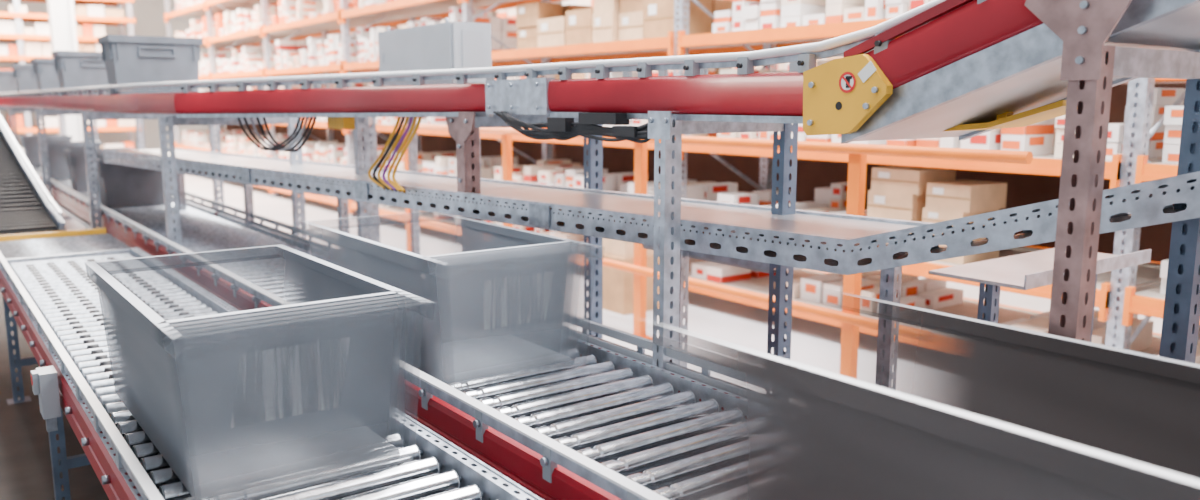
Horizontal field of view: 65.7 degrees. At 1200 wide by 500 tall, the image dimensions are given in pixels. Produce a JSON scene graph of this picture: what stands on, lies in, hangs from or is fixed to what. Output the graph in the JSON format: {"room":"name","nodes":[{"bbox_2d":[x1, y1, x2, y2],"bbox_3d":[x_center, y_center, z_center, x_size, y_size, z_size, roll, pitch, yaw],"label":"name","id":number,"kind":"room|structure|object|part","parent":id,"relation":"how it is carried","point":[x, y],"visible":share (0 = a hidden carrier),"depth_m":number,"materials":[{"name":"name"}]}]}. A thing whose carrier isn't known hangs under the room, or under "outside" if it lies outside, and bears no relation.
{"room":"distribution center","nodes":[
{"label":"distribution center","id":0,"kind":"room"},
{"bbox_2d":[0,115,65,234],"bbox_3d":[-5.149,-0.454,7.778,0.642,1.720,4.202,-7,12,-38],"label":"conveyor","id":1,"kind":"object","parent":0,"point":[26,206],"visible":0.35,"depth_m":6.92,"materials":[{"name":"metal"}]},
{"bbox_2d":[0,0,406,149],"bbox_3d":[-13.306,-5.421,25.769,18.000,5.800,0.100,-7,11,-36],"label":"wall","id":2,"kind":"structure","parent":0,"point":[149,15],"depth_m":26.01,"materials":[{"name":"paint"}]},
{"bbox_2d":[62,175,1162,384],"bbox_3d":[-3.141,-0.330,12.725,18.000,0.100,34.000,-7,11,-36],"label":"floor","id":3,"kind":"structure","parent":0,"point":[815,344],"depth_m":7.35,"materials":[{"name":"concrete"}]},
{"bbox_2d":[0,106,66,134],"bbox_3d":[-8.871,-1.463,14.539,1.040,1.560,0.115,-7,11,-36],"label":"support frame","id":4,"kind":"object","parent":3,"relation":"on","point":[1,107],"visible":0.12,"depth_m":14.70,"materials":[{"name":"metal"}]},
{"bbox_2d":[8,107,97,144],"bbox_3d":[-7.083,-1.080,12.162,1.040,1.560,0.115,-7,11,-36],"label":"support frame","id":5,"kind":"object","parent":3,"relation":"on","point":[14,109],"visible":0.17,"depth_m":11.80,"materials":[{"name":"metal"}]},
{"bbox_2d":[0,292,108,499],"bbox_3d":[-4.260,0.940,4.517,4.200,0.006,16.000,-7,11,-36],"label":"conveyor support legs","id":6,"kind":"object","parent":3,"relation":"on","point":[25,456],"visible":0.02,"depth_m":4.44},
{"bbox_2d":[0,228,130,264],"bbox_3d":[-3.529,0.330,5.789,1.085,0.805,1.010,-7,11,-36],"label":"conveyor","id":7,"kind":"object","parent":6,"relation":"on","point":[29,247],"visible":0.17,"depth_m":5.85,"materials":[{"name":"metal"}]},
{"bbox_2d":[47,0,82,140],"bbox_3d":[-9.402,-3.742,16.297,0.500,5.500,0.500,-7,11,-36],"label":"steel column","id":8,"kind":"structure","parent":3,"relation":"on","point":[61,13],"depth_m":16.26,"materials":[{"name":"white metal"}]},
{"bbox_2d":[0,0,142,155],"bbox_3d":[-13.729,-4.082,19.979,6.850,5.000,1.275,-7,11,-36],"label":"boxes","id":9,"kind":"object","parent":3,"relation":"on","point":[35,41],"visible":0.35,"depth_m":20.82,"materials":[{"name":"white cardboard"}]},
{"bbox_2d":[35,109,144,197],"bbox_3d":[-5.294,-0.696,9.784,1.040,1.560,0.115,-7,11,-36],"label":"support frame","id":10,"kind":"object","parent":3,"relation":"on","point":[43,112],"visible":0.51,"depth_m":9.46,"materials":[{"name":"metal"}]},
{"bbox_2d":[81,112,224,228],"bbox_3d":[-3.505,-0.313,7.406,1.040,1.560,0.115,-7,11,-36],"label":"support frame","id":11,"kind":"object","parent":3,"relation":"on","point":[86,116],"visible":0.36,"depth_m":7.10,"materials":[{"name":"metal"}]},
{"bbox_2d":[158,115,306,245],"bbox_3d":[-2.276,-0.067,5.879,0.919,1.560,0.123,-8,12,-40],"label":"support frame","id":12,"kind":"object","parent":3,"relation":"on","point":[170,121],"visible":0.4,"depth_m":5.59,"materials":[{"name":"metal"}]},
{"bbox_2d":[0,247,542,499],"bbox_3d":[-1.211,0.786,2.926,0.839,0.817,6.482,-7,11,-36],"label":"conveyor","id":13,"kind":"object","parent":3,"relation":"on","point":[54,304],"visible":0.52,"depth_m":2.64,"materials":[{"name":"silver metal"}]},
{"bbox_2d":[85,245,419,499],"bbox_3d":[-0.990,0.286,2.594,0.600,0.410,1.160,-7,11,-36],"label":"tote","id":14,"kind":"object","parent":13,"relation":"on","point":[250,369],"visible":1,"depth_m":2.35,"materials":[{"name":"plastic"}]},
{"bbox_2d":[353,117,379,242],"bbox_3d":[-1.394,-0.027,5.634,0.168,1.560,0.832,-2,9,-10],"label":"support frame","id":15,"kind":"object","parent":3,"relation":"on","point":[364,132],"visible":0.33,"depth_m":5.25,"materials":[{"name":"metal"}]},
{"bbox_2d":[22,150,715,499],"bbox_3d":[-4.666,-0.207,9.011,0.865,0.840,20.500,-7,11,-36],"label":"conveyor","id":16,"kind":"object","parent":3,"relation":"on","point":[600,424],"visible":0.41,"depth_m":2.77,"materials":[{"name":"silver metal"}]},
{"bbox_2d":[19,135,72,166],"bbox_3d":[-7.683,-1.380,12.924,0.600,0.410,0.420,-7,11,-36],"label":"tote","id":17,"kind":"object","parent":16,"relation":"on","point":[30,144],"visible":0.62,"depth_m":12.70,"materials":[{"name":"plastic"}]},
{"bbox_2d":[42,141,101,178],"bbox_3d":[-6.252,-1.073,11.021,0.600,0.410,0.420,-7,11,-36],"label":"tote","id":18,"kind":"object","parent":16,"relation":"on","point":[58,167],"visible":0.42,"depth_m":10.80,"materials":[{"name":"plastic"}]},
{"bbox_2d":[63,147,135,191],"bbox_3d":[-5.060,-0.818,9.436,0.600,0.410,0.420,-7,11,-36],"label":"tote","id":19,"kind":"object","parent":16,"relation":"on","point":[75,158],"visible":0.44,"depth_m":9.20,"materials":[{"name":"plastic"}]},
{"bbox_2d":[91,156,171,207],"bbox_3d":[-4.046,-0.600,8.089,0.600,0.410,0.420,-7,11,-36],"label":"tote","id":20,"kind":"object","parent":16,"relation":"on","point":[119,185],"visible":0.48,"depth_m":7.92,"materials":[{"name":"plastic"}]},
{"bbox_2d":[319,216,586,384],"bbox_3d":[-0.604,0.139,3.505,0.600,0.410,1.280,-7,11,-36],"label":"tote","id":21,"kind":"object","parent":16,"relation":"on","point":[504,299],"visible":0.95,"depth_m":3.19,"materials":[{"name":"plastic"}]},
{"bbox_2d":[697,300,1199,499],"bbox_3d":[0.778,0.426,1.726,0.620,0.410,1.600,-7,11,-36],"label":"tote","id":22,"kind":"object","parent":16,"relation":"on","point":[959,407],"visible":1,"depth_m":1.80,"materials":[{"name":"plastic"}]},
{"bbox_2d":[378,18,491,254],"bbox_3d":[-1.026,-0.327,5.783,0.257,2.105,1.026,-7,11,-36],"label":"tall cabinet","id":23,"kind":"object","parent":3,"relation":"on","point":[447,45],"visible":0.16,"depth_m":5.40,"materials":[{"name":"grey plastic"}]},
{"bbox_2d":[446,112,602,338],"bbox_3d":[-0.300,0.170,4.285,0.752,1.600,0.256,-3,10,-16],"label":"support frame","id":24,"kind":"object","parent":3,"relation":"on","point":[464,128],"visible":0.32,"depth_m":4.28,"materials":[{"name":"metal"}]},
{"bbox_2d":[0,0,1199,143],"bbox_3d":[-4.367,-1.852,8.452,1.266,1.206,20.944,-7,12,-39],"label":"conveyor","id":25,"kind":"object","parent":24,"relation":"on","point":[953,63],"depth_m":2.62,"materials":[{"name":"red metal"}]},
{"bbox_2d":[0,70,16,96],"bbox_3d":[-8.622,-2.452,13.811,0.600,0.410,0.420,-7,11,-36],"label":"tote","id":26,"kind":"object","parent":25,"relation":"on","point":[7,82],"visible":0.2,"depth_m":13.56,"materials":[{"name":"plastic"}]},
{"bbox_2d":[11,64,37,96],"bbox_3d":[-6.953,-2.094,11.591,0.600,0.410,0.420,-7,11,-36],"label":"tote","id":27,"kind":"object","parent":25,"relation":"on","point":[25,78],"visible":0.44,"depth_m":11.34,"materials":[{"name":"plastic"}]},
{"bbox_2d":[30,58,60,95],"bbox_3d":[-5.641,-1.813,9.848,0.600,0.410,0.420,-7,11,-36],"label":"tote","id":28,"kind":"object","parent":25,"relation":"on","point":[45,72],"visible":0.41,"depth_m":9.59,"materials":[{"name":"plastic"}]},
{"bbox_2d":[51,51,108,95],"bbox_3d":[-4.627,-1.595,8.500,0.600,0.410,0.420,-7,11,-36],"label":"tote","id":29,"kind":"object","parent":25,"relation":"on","point":[75,69],"visible":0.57,"depth_m":8.29,"materials":[{"name":"plastic"}]},
{"bbox_2d":[97,35,202,93],"bbox_3d":[-3.137,-1.276,6.519,0.600,0.410,0.420,-7,11,-36],"label":"tote","id":30,"kind":"object","parent":25,"relation":"on","point":[129,59],"visible":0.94,"depth_m":6.36,"materials":[{"name":"plastic"}]},
{"bbox_2d":[237,117,354,151],"bbox_3d":[-1.671,-0.631,4.960,1.011,0.222,0.168,5,11,31],"label":"hanging cables","id":31,"kind":"object","parent":25,"relation":"hanging from","point":[332,122],"visible":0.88,"depth_m":4.94,"materials":[{"name":"black rubber"}]},
{"bbox_2d":[368,117,421,192],"bbox_3d":[-0.999,-0.483,4.486,0.105,0.381,0.502,-7,11,-36],"label":"hanging cables","id":32,"kind":"object","parent":25,"relation":"hanging from","point":[384,183],"visible":0.89,"depth_m":4.46,"materials":[{"name":"yellow plastic"},{"name":"purple plastic"},{"name":"dark rubber"}]},
{"bbox_2d":[493,111,649,142],"bbox_3d":[-0.125,-0.460,3.468,0.070,0.108,1.036,-7,11,-36],"label":"cable bundle","id":33,"kind":"object","parent":25,"relation":"attached to","point":[558,128],"visible":0.88,"depth_m":3.35,"materials":[{"name":"black rubber"}]},
{"bbox_3d":[0.870,-0.428,2.592,0.620,0.210,0.270,-7,11,-36],"label":"yellow knee bracket","id":34,"kind":"part","parent":25,"relation":"part of","materials":[{"name":"yellow metal"}]},
{"bbox_2d":[944,100,1077,130],"bbox_3d":[1.140,-0.368,2.565,0.180,0.090,0.360,-7,11,-36],"label":"plate","id":35,"kind":"object","parent":25,"relation":"on","point":[1053,110],"visible":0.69,"depth_m":2.51,"materials":[{"name":"paint"}]},
{"bbox_2d":[603,238,659,314],"bbox_3d":[0.225,0.058,7.433,0.400,0.820,0.400,-7,11,-36],"label":"stack","id":36,"kind":"object","parent":3,"relation":"on","point":[618,285],"visible":0.31,"depth_m":7.27,"materials":[{"name":"cardboard"}]},
{"bbox_2d":[103,147,1199,384],"bbox_3d":[-0.728,-0.024,4.625,0.544,1.875,9.136,-9,13,-43],"label":"conveyor","id":37,"kind":"object","parent":3,"relation":"on","point":[845,244],"visible":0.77,"depth_m":3.28,"materials":[{"name":"metal"}]},
{"bbox_2d":[164,0,1199,364],"bbox_3d":[-2.066,-2.470,11.863,1.192,4.400,24.650,-7,11,-36],"label":"rack","id":38,"kind":"object","parent":3,"relation":"on","point":[1146,116],"visible":0.39,"depth_m":7.78,"materials":[{"name":"orange paint"}]},
{"bbox_2d":[867,166,1006,264],"bbox_3d":[2.161,-0.247,6.015,0.402,0.552,0.740,-7,11,-36],"label":"stack","id":39,"kind":"object","parent":38,"relation":"in","point":[921,194],"visible":0.61,"depth_m":5.87,"materials":[{"name":"cardboard"}]},
{"bbox_2d":[398,123,1032,379],"bbox_3d":[-0.026,-0.149,6.807,0.160,1.427,6.540,-7,11,-36],"label":"storage rack","id":40,"kind":"object","parent":3,"relation":"on","point":[850,317],"visible":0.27,"depth_m":5.06,"materials":[{"name":"paint"}]},
{"bbox_2d":[648,111,797,383],"bbox_3d":[0.447,0.319,3.315,0.690,1.615,0.115,-7,11,-36],"label":"support frame","id":41,"kind":"object","parent":3,"relation":"on","point":[663,126],"visible":0.52,"depth_m":3.11,"materials":[{"name":"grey metal"}]},
{"bbox_2d":[642,244,802,272],"bbox_3d":[0.609,-0.048,3.882,0.503,0.131,0.750,-7,11,-36],"label":"drip tray","id":42,"kind":"object","parent":41,"relation":"attached to","point":[741,263],"visible":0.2,"depth_m":3.60,"materials":[{"name":"metal"}]},
{"bbox_2d":[312,0,1185,262],"bbox_3d":[0.654,-2.890,13.842,1.169,4.600,24.650,-7,11,-36],"label":"rack","id":43,"kind":"object","parent":3,"relation":"on","point":[507,13],"visible":0.02,"depth_m":14.24,"materials":[{"name":"orange paint"}]},
{"bbox_2d":[928,248,1151,342],"bbox_3d":[1.647,0.552,3.534,0.900,1.085,0.363,-7,11,-36],"label":"table","id":44,"kind":"object","parent":3,"relation":"on","point":[1030,270],"visible":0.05,"depth_m":3.34,"materials":[{"name":"metal"}]},
{"bbox_2d":[1025,0,1199,363],"bbox_3d":[1.248,0.297,2.211,0.695,2.010,0.260,-7,11,-36],"label":"support frame","id":45,"kind":"object","parent":3,"relation":"on","point":[1084,27],"visible":0.59,"depth_m":1.97,"materials":[{"name":"metal"}]}
]}

